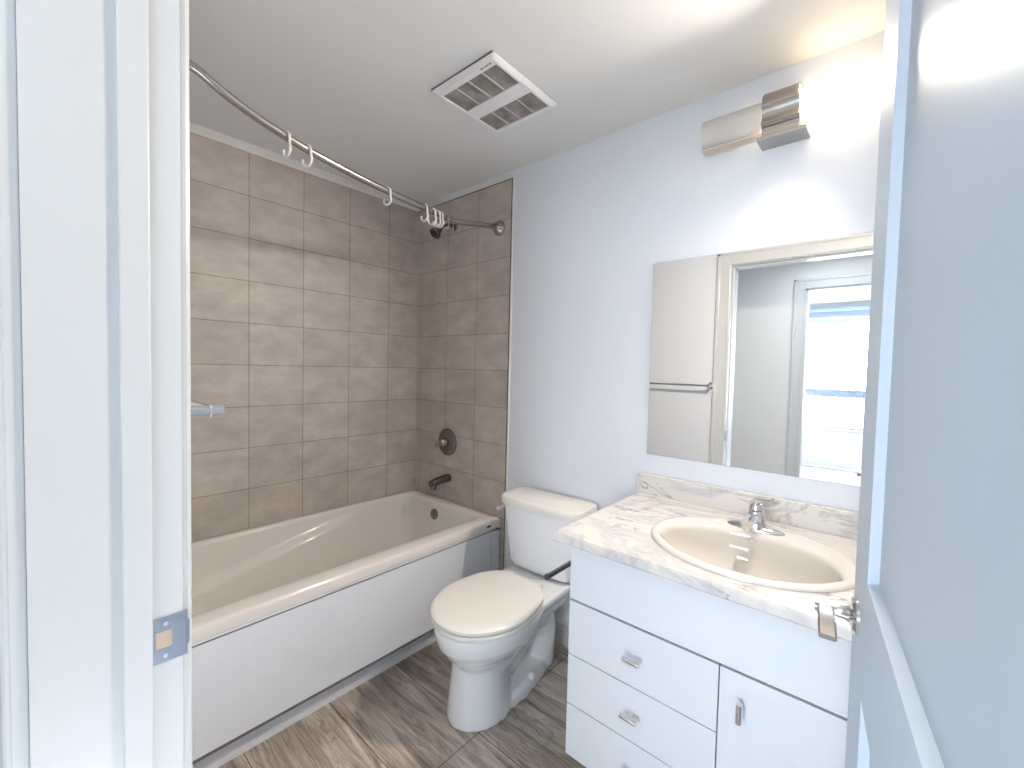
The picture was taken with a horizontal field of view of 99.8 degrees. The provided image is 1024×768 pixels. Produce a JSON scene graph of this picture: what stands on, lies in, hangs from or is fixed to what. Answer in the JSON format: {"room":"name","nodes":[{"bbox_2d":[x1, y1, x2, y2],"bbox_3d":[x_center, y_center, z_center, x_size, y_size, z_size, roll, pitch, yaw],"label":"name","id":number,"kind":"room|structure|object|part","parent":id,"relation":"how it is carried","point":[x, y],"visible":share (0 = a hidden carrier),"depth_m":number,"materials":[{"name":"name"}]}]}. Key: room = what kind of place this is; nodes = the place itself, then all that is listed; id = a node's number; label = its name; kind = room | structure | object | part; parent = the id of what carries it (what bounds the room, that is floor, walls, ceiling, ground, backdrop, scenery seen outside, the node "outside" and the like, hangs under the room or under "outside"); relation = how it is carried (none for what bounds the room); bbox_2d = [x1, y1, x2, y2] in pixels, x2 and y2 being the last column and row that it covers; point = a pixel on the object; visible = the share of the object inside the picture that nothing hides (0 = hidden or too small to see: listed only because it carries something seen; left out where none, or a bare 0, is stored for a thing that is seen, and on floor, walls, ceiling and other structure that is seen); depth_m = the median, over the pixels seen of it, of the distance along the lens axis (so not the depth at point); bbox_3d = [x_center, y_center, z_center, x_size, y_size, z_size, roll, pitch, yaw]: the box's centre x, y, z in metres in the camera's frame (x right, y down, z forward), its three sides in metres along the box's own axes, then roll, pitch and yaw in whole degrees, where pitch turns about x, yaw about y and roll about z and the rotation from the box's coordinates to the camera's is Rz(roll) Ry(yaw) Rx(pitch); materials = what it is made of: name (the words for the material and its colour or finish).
{"room":"bathroom","nodes":[
{"label":"bathroom","id":0,"kind":"room"},
{"bbox_2d":[189,122,417,208],"bbox_3d":[-1.154,0.035,2.359,0.120,2.392,1.686,3,3,41],"label":"wall","id":1,"kind":"structure","parent":0,"point":[192,125],"depth_m":2.18,"materials":[{"name":"white paint"}]},
{"bbox_2d":[190,132,418,541],"bbox_3d":[-1.143,-0.138,2.263,0.008,1.944,1.556,3,3,41],"label":"tiled wall","id":2,"kind":"structure","parent":1,"relation":"attached to","point":[304,286],"depth_m":2.25,"materials":[{"name":"grey tile"}]},
{"bbox_2d":[190,128,514,568],"bbox_3d":[-0.838,0.070,2.005,0.824,2.363,1.564,3,3,41],"label":"trim","id":3,"kind":"structure","parent":2,"relation":"attached to","point":[194,131],"depth_m":2.31,"materials":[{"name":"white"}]},
{"bbox_2d":[219,641,585,767],"bbox_3d":[-0.167,1.337,1.518,2.820,0.100,1.686,3,3,41],"label":"floor","id":4,"kind":"structure","parent":0,"point":[397,718],"depth_m":1.58,"materials":[{"name":"wood"}]},
{"bbox_2d":[191,489,499,767],"bbox_3d":[-0.872,0.986,2.043,0.781,0.527,1.551,3,3,41],"label":"bathtub","id":5,"kind":"object","parent":4,"relation":"on","point":[291,616],"visible":0.83,"depth_m":1.81,"materials":[{"name":"white ceramic"}]},
{"bbox_3d":[-0.626,1.211,1.832,0.016,0.105,1.551,3,3,41],"label":"skirting","id":6,"kind":"part","parent":5,"relation":"part of","materials":[{"name":"white plastic"}]},
{"bbox_2d":[191,489,499,643],"bbox_3d":[-0.871,0.919,2.041,0.781,0.393,1.551,3,3,41],"label":"basin","id":7,"kind":"object","parent":5,"relation":"in","point":[372,571],"depth_m":1.99,"materials":[{"name":"white ceramic"}]},
{"bbox_3d":[-0.588,0.973,1.794,0.020,0.386,1.551,3,3,41],"label":"apron frame","id":8,"kind":"part","parent":5,"relation":"part of","materials":[{"name":"white plastic"}]},
{"bbox_2d":[431,487,597,732],"bbox_3d":[-0.017,0.907,1.815,0.462,0.743,0.757,3,3,38],"label":"toilet","id":9,"kind":"object","parent":4,"relation":"on","point":[496,628],"visible":0.98,"depth_m":1.71,"materials":[{"name":"white ceramic"}]},
{"bbox_3d":[-0.097,0.874,1.698,0.390,0.018,0.472,3,3,38],"label":"seat","id":10,"kind":"part","parent":9,"relation":"part of","materials":[{"name":"white plastic"}]},
{"bbox_3d":[-0.097,0.848,1.696,0.392,0.024,0.474,3,3,38],"label":"seat lid","id":11,"kind":"part","parent":9,"relation":"part of","materials":[{"name":"white plastic"}]},
{"bbox_3d":[-0.019,1.079,1.812,0.366,0.400,0.732,3,3,38],"label":"bowl","id":12,"kind":"part","parent":9,"relation":"part of","materials":[{"name":"white ceramic"}]},
{"bbox_3d":[0.160,0.723,2.018,0.422,0.300,0.203,3,3,38],"label":"tank","id":13,"kind":"part","parent":9,"relation":"part of","materials":[{"name":"white ceramic"}]},
{"bbox_3d":[0.160,0.553,2.006,0.448,0.041,0.226,3,3,38],"label":"tank lid","id":14,"kind":"part","parent":9,"relation":"part of","materials":[{"name":"white ceramic"}]},
{"bbox_2d":[565,547,851,767],"bbox_3d":[0.718,0.916,1.285,0.969,0.800,0.594,3,3,41],"label":"vanity cabinet","id":15,"kind":"object","parent":4,"relation":"on","point":[663,673],"visible":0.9,"depth_m":1.15,"materials":[{"name":"white laminate"}]},
{"bbox_2d":[544,560,570,579],"bbox_3d":[0.222,0.667,1.529,0.120,0.048,0.199,3,3,41],"label":"toilet paper holder","id":16,"kind":"object","parent":15,"relation":"attached to","point":[566,565],"visible":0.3,"depth_m":1.53,"materials":[{"name":"silver metal"}]},
{"bbox_3d":[0.354,1.137,1.274,0.454,0.170,0.018,3,3,41],"label":"drawer","id":17,"kind":"part","parent":15,"relation":"part of","materials":[{"name":"white laminate"}]},
{"bbox_3d":[0.340,0.963,1.247,0.050,0.015,0.038,3,3,41],"label":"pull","id":18,"kind":"part","parent":15,"relation":"part of","materials":[{"name":"silver metal"}]},
{"bbox_3d":[0.345,0.793,1.239,0.050,0.015,0.038,3,3,41],"label":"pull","id":19,"kind":"part","parent":15,"relation":"part of","materials":[{"name":"silver metal"}]},
{"bbox_3d":[0.358,0.969,1.268,0.454,0.161,0.018,3,3,41],"label":"drawer","id":20,"kind":"part","parent":15,"relation":"part of","materials":[{"name":"white laminate"}]},
{"bbox_3d":[0.362,0.797,1.262,0.454,0.176,0.018,3,3,41],"label":"drawer","id":21,"kind":"part","parent":15,"relation":"part of","materials":[{"name":"white laminate"}]},
{"bbox_2d":[552,472,858,642],"bbox_3d":[0.713,0.456,1.275,1.004,0.118,0.626,3,3,41],"label":"countertop","id":22,"kind":"structure","parent":15,"relation":"on","point":[620,532],"depth_m":1.36,"materials":[{"name":"stone"}]},
{"bbox_2d":[651,516,855,592],"bbox_3d":[0.682,0.543,1.265,0.536,0.150,0.464,3,3,41],"label":"sink","id":23,"kind":"object","parent":22,"relation":"in","point":[791,561],"visible":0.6,"depth_m":1.31,"materials":[{"name":"white ceramic"}]},
{"bbox_2d":[727,500,785,535],"bbox_3d":[0.761,0.416,1.384,0.150,0.104,0.144,1,2,-17],"label":"faucet","id":24,"kind":"object","parent":22,"relation":"on","point":[754,521],"visible":1,"depth_m":1.36,"materials":[{"name":"silver metal"}]},
{"bbox_3d":[0.747,0.429,1.347,0.042,0.042,0.101,3,3,41],"label":"spout","id":25,"kind":"part","parent":24,"relation":"part of","materials":[{"name":"silver metal"}]},
{"bbox_3d":[0.779,0.385,1.382,0.042,0.040,0.075,3,3,41],"label":"lever","id":26,"kind":"part","parent":24,"relation":"part of","materials":[{"name":"silver metal"}]},
{"bbox_3d":[0.786,0.461,1.394,0.168,0.016,0.058,3,3,41],"label":"plate","id":27,"kind":"part","parent":24,"relation":"part of","materials":[{"name":"silver metal"}]},
{"bbox_3d":[0.557,0.800,1.054,0.015,0.048,0.038,3,3,41],"label":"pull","id":28,"kind":"part","parent":15,"relation":"part of","materials":[{"name":"silver metal"}]},
{"bbox_3d":[0.724,0.987,0.949,0.512,0.514,0.018,3,3,41],"label":"door","id":29,"kind":"part","parent":15,"relation":"part of","materials":[{"name":"white laminate"}]},
{"bbox_2d":[189,0,886,203],"bbox_3d":[-0.164,-1.162,1.361,2.820,0.120,1.855,3,3,41],"label":"ceiling","id":30,"kind":"structure","parent":0,"point":[352,81],"depth_m":1.48,"materials":[{"name":"white paint"}]},
{"bbox_2d":[431,50,556,132],"bbox_3d":[-0.065,-1.102,1.666,0.326,0.017,0.368,3,3,41],"label":"exhaust fan","id":31,"kind":"object","parent":30,"relation":"attached to","point":[489,90],"visible":1,"depth_m":1.63,"materials":[{"name":"white plastic"}]},
{"bbox_2d":[425,31,884,622],"bbox_3d":[0.377,0.082,2.061,2.580,2.392,0.120,3,3,41],"label":"wall","id":32,"kind":"structure","parent":0,"point":[593,219],"depth_m":1.85,"materials":[{"name":"white paint"}]},
{"bbox_2d":[415,179,511,569],"bbox_3d":[-0.330,0.069,2.594,0.815,2.344,0.008,3,3,41],"label":"tiled wall","id":33,"kind":"structure","parent":32,"relation":"attached to","point":[464,273],"depth_m":2.53,"materials":[{"name":"grey tile"}]},
{"bbox_2d":[428,474,450,489],"bbox_3d":[-0.437,0.591,2.599,0.054,0.078,0.138,3,3,41],"label":"tub spout","id":34,"kind":"object","parent":33,"relation":"attached to","point":[445,478],"visible":1,"depth_m":2.57,"materials":[{"name":"silver metal"}]},
{"bbox_2d":[430,223,457,238],"bbox_3d":[-0.406,-0.907,2.530,0.076,0.130,0.163,3,3,41],"label":"shower","id":35,"kind":"object","parent":33,"relation":"attached to","point":[435,232],"visible":0.87,"depth_m":2.49,"materials":[{"name":"silver metal"}]},
{"bbox_3d":[-0.382,-0.926,2.545,0.110,0.057,0.024,-1,3,-44],"label":"shower arm","id":36,"kind":"part","parent":35,"relation":"part of","materials":[{"name":"silver metal"}]},
{"bbox_2d":[434,428,456,454],"bbox_3d":[-0.414,0.356,2.630,0.166,0.166,0.056,3,3,41],"label":"shower valve","id":37,"kind":"object","parent":33,"relation":"attached to","point":[447,441],"visible":1,"depth_m":2.62,"materials":[{"name":"silver metal"}]},
{"bbox_3d":[-0.419,0.356,2.624,0.052,0.052,0.040,3,3,41],"label":"knob","id":38,"kind":"part","parent":37,"relation":"part of","materials":[{"name":"silver metal"}]},
{"bbox_2d":[554,617,568,648],"bbox_3d":[0.249,1.217,2.101,0.780,0.115,0.018,3,3,41],"label":"baseboard","id":39,"kind":"structure","parent":32,"relation":"attached to","point":[562,627],"depth_m":2.10,"materials":[{"name":"white paint"}]},
{"bbox_2d":[637,472,858,539],"bbox_3d":[0.913,0.436,1.503,1.004,0.085,0.020,3,3,41],"label":"backsplash","id":40,"kind":"structure","parent":32,"relation":"attached to","point":[820,518],"depth_m":1.53,"materials":[{"name":"stone"}]},
{"bbox_2d":[647,232,873,486],"bbox_3d":[0.875,-0.086,1.537,0.792,0.791,0.006,3,3,41],"label":"wall mirror","id":41,"kind":"object","parent":32,"relation":"attached to","point":[758,359],"visible":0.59,"depth_m":1.51,"materials":[{"name":"silver mirror"}]},
{"bbox_2d":[701,61,882,155],"bbox_3d":[0.901,-0.899,1.438,0.505,0.162,0.104,3,3,41],"label":"vanity light","id":42,"kind":"object","parent":32,"relation":"attached to","point":[783,117],"visible":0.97,"depth_m":1.39,"materials":[{"name":"silver glass"}]},
{"bbox_3d":[0.786,-0.913,1.535,0.198,0.118,0.068,3,3,41],"label":"lamp shade","id":43,"kind":"part","parent":42,"relation":"part of","materials":[{"name":"white glass"}]},
{"bbox_3d":[0.909,-0.887,1.441,0.143,0.140,0.088,3,3,41],"label":"plate","id":44,"kind":"part","parent":42,"relation":"part of","materials":[{"name":"silver metal"}]},
{"bbox_3d":[1.015,-0.900,1.335,0.199,0.118,0.068,3,3,41],"label":"lamp shade","id":45,"kind":"part","parent":42,"relation":"part of","materials":[{"name":"white glass"}]},
{"bbox_3d":[-0.749,0.104,0.773,2.820,2.392,0.169,3,3,41],"label":"wall","id":46,"kind":"structure","parent":0,"visible":0},
{"bbox_2d":[0,0,191,767],"bbox_3d":[-0.241,0.234,0.324,1.134,2.189,0.214,3,3,41],"label":"door frame","id":47,"kind":"structure","parent":46,"relation":"attached to","point":[96,569],"depth_m":0.62,"materials":[{"name":"white paint"}]},
{"bbox_3d":[-0.302,0.235,0.254,1.134,2.189,0.029,3,3,41],"label":"casing","id":48,"kind":"part","parent":47,"relation":"part of","materials":[{"name":"white paint"}]},
{"bbox_3d":[-0.552,0.409,0.697,0.004,0.074,0.051,3,3,41],"label":"strike plate","id":49,"kind":"part","parent":47,"relation":"part of","materials":[{"name":"silver metal"}]},
{"bbox_3d":[-0.176,0.233,0.398,1.134,2.189,0.016,3,3,41],"label":"casing","id":50,"kind":"part","parent":47,"relation":"part of","materials":[{"name":"white paint"}]},
{"bbox_2d":[191,400,224,417],"bbox_3d":[-0.812,0.038,0.997,0.667,0.052,0.086,3,3,41],"label":"towel bar","id":51,"kind":"object","parent":46,"relation":"attached to","point":[198,409],"visible":0.31,"depth_m":0.80,"materials":[{"name":"silver metal"}]},
{"bbox_2d":[189,59,504,235],"bbox_3d":[-0.521,-0.840,1.706,0.094,0.174,1.574,3,3,35],"label":"shower rod","id":52,"kind":"object","parent":46,"relation":"attached to","point":[498,228],"visible":0.8,"depth_m":1.46,"materials":[{"name":"silver metal"}]},
{"bbox_2d":[282,131,291,157],"bbox_3d":[-0.723,-0.770,1.386,0.050,0.083,0.008,3,3,36],"label":"curtain hook","id":53,"kind":"object","parent":52,"relation":"hanging from","point":[287,155],"visible":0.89,"depth_m":1.38,"materials":[{"name":"white plastic"}]},
{"bbox_2d":[302,144,312,167],"bbox_3d":[-0.684,-0.762,1.441,0.047,0.078,0.008,2,2,21],"label":"curtain hook","id":54,"kind":"object","parent":52,"relation":"hanging from","point":[309,145],"visible":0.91,"depth_m":1.43,"materials":[{"name":"white plastic"}]},
{"bbox_2d":[383,187,391,205],"bbox_3d":[-0.494,-0.744,1.710,0.045,0.074,0.008,2,2,25],"label":"curtain hook","id":55,"kind":"object","parent":52,"relation":"hanging from","point":[390,190],"visible":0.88,"depth_m":1.70,"materials":[{"name":"white plastic"}]},
{"bbox_2d":[420,204,428,221],"bbox_3d":[-0.384,-0.751,1.893,0.047,0.078,0.008,3,3,33],"label":"curtain hook","id":56,"kind":"object","parent":52,"relation":"hanging from","point":[426,219],"visible":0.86,"depth_m":1.88,"materials":[{"name":"white plastic"}]},
{"bbox_2d":[427,208,436,224],"bbox_3d":[-0.360,-0.755,1.942,0.047,0.078,0.008,2,2,17],"label":"curtain hook","id":57,"kind":"object","parent":52,"relation":"hanging from","point":[435,221],"visible":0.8,"depth_m":1.94,"materials":[{"name":"white plastic"}]},
{"bbox_2d":[432,210,440,226],"bbox_3d":[-0.344,-0.758,1.974,0.047,0.078,0.008,2,2,22],"label":"curtain hook","id":58,"kind":"object","parent":52,"relation":"hanging from","point":[439,224],"visible":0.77,"depth_m":1.97,"materials":[{"name":"white plastic"}]},
{"bbox_2d":[436,211,443,227],"bbox_3d":[-0.334,-0.760,1.996,0.047,0.078,0.009,2,2,27],"label":"curtain hook","id":59,"kind":"object","parent":52,"relation":"hanging from","point":[441,226],"visible":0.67,"depth_m":1.99,"materials":[{"name":"white plastic"}]},
{"bbox_2d":[814,0,1023,767],"bbox_3d":[0.410,0.290,0.469,0.100,2.073,0.910,3,3,33],"label":"door","id":60,"kind":"structure","parent":46,"relation":"in","point":[934,615],"depth_m":0.42,"materials":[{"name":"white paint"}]},
{"bbox_3d":[0.565,0.423,0.774,0.034,0.020,0.125,3,3,34],"label":"lever","id":61,"kind":"part","parent":60,"relation":"part of","materials":[{"name":"silver metal"}]},
{"bbox_3d":[0.613,0.424,0.803,0.046,0.066,0.066,3,3,34],"label":"handle","id":62,"kind":"part","parent":60,"relation":"part of","materials":[{"name":"silver metal"}]}
]}

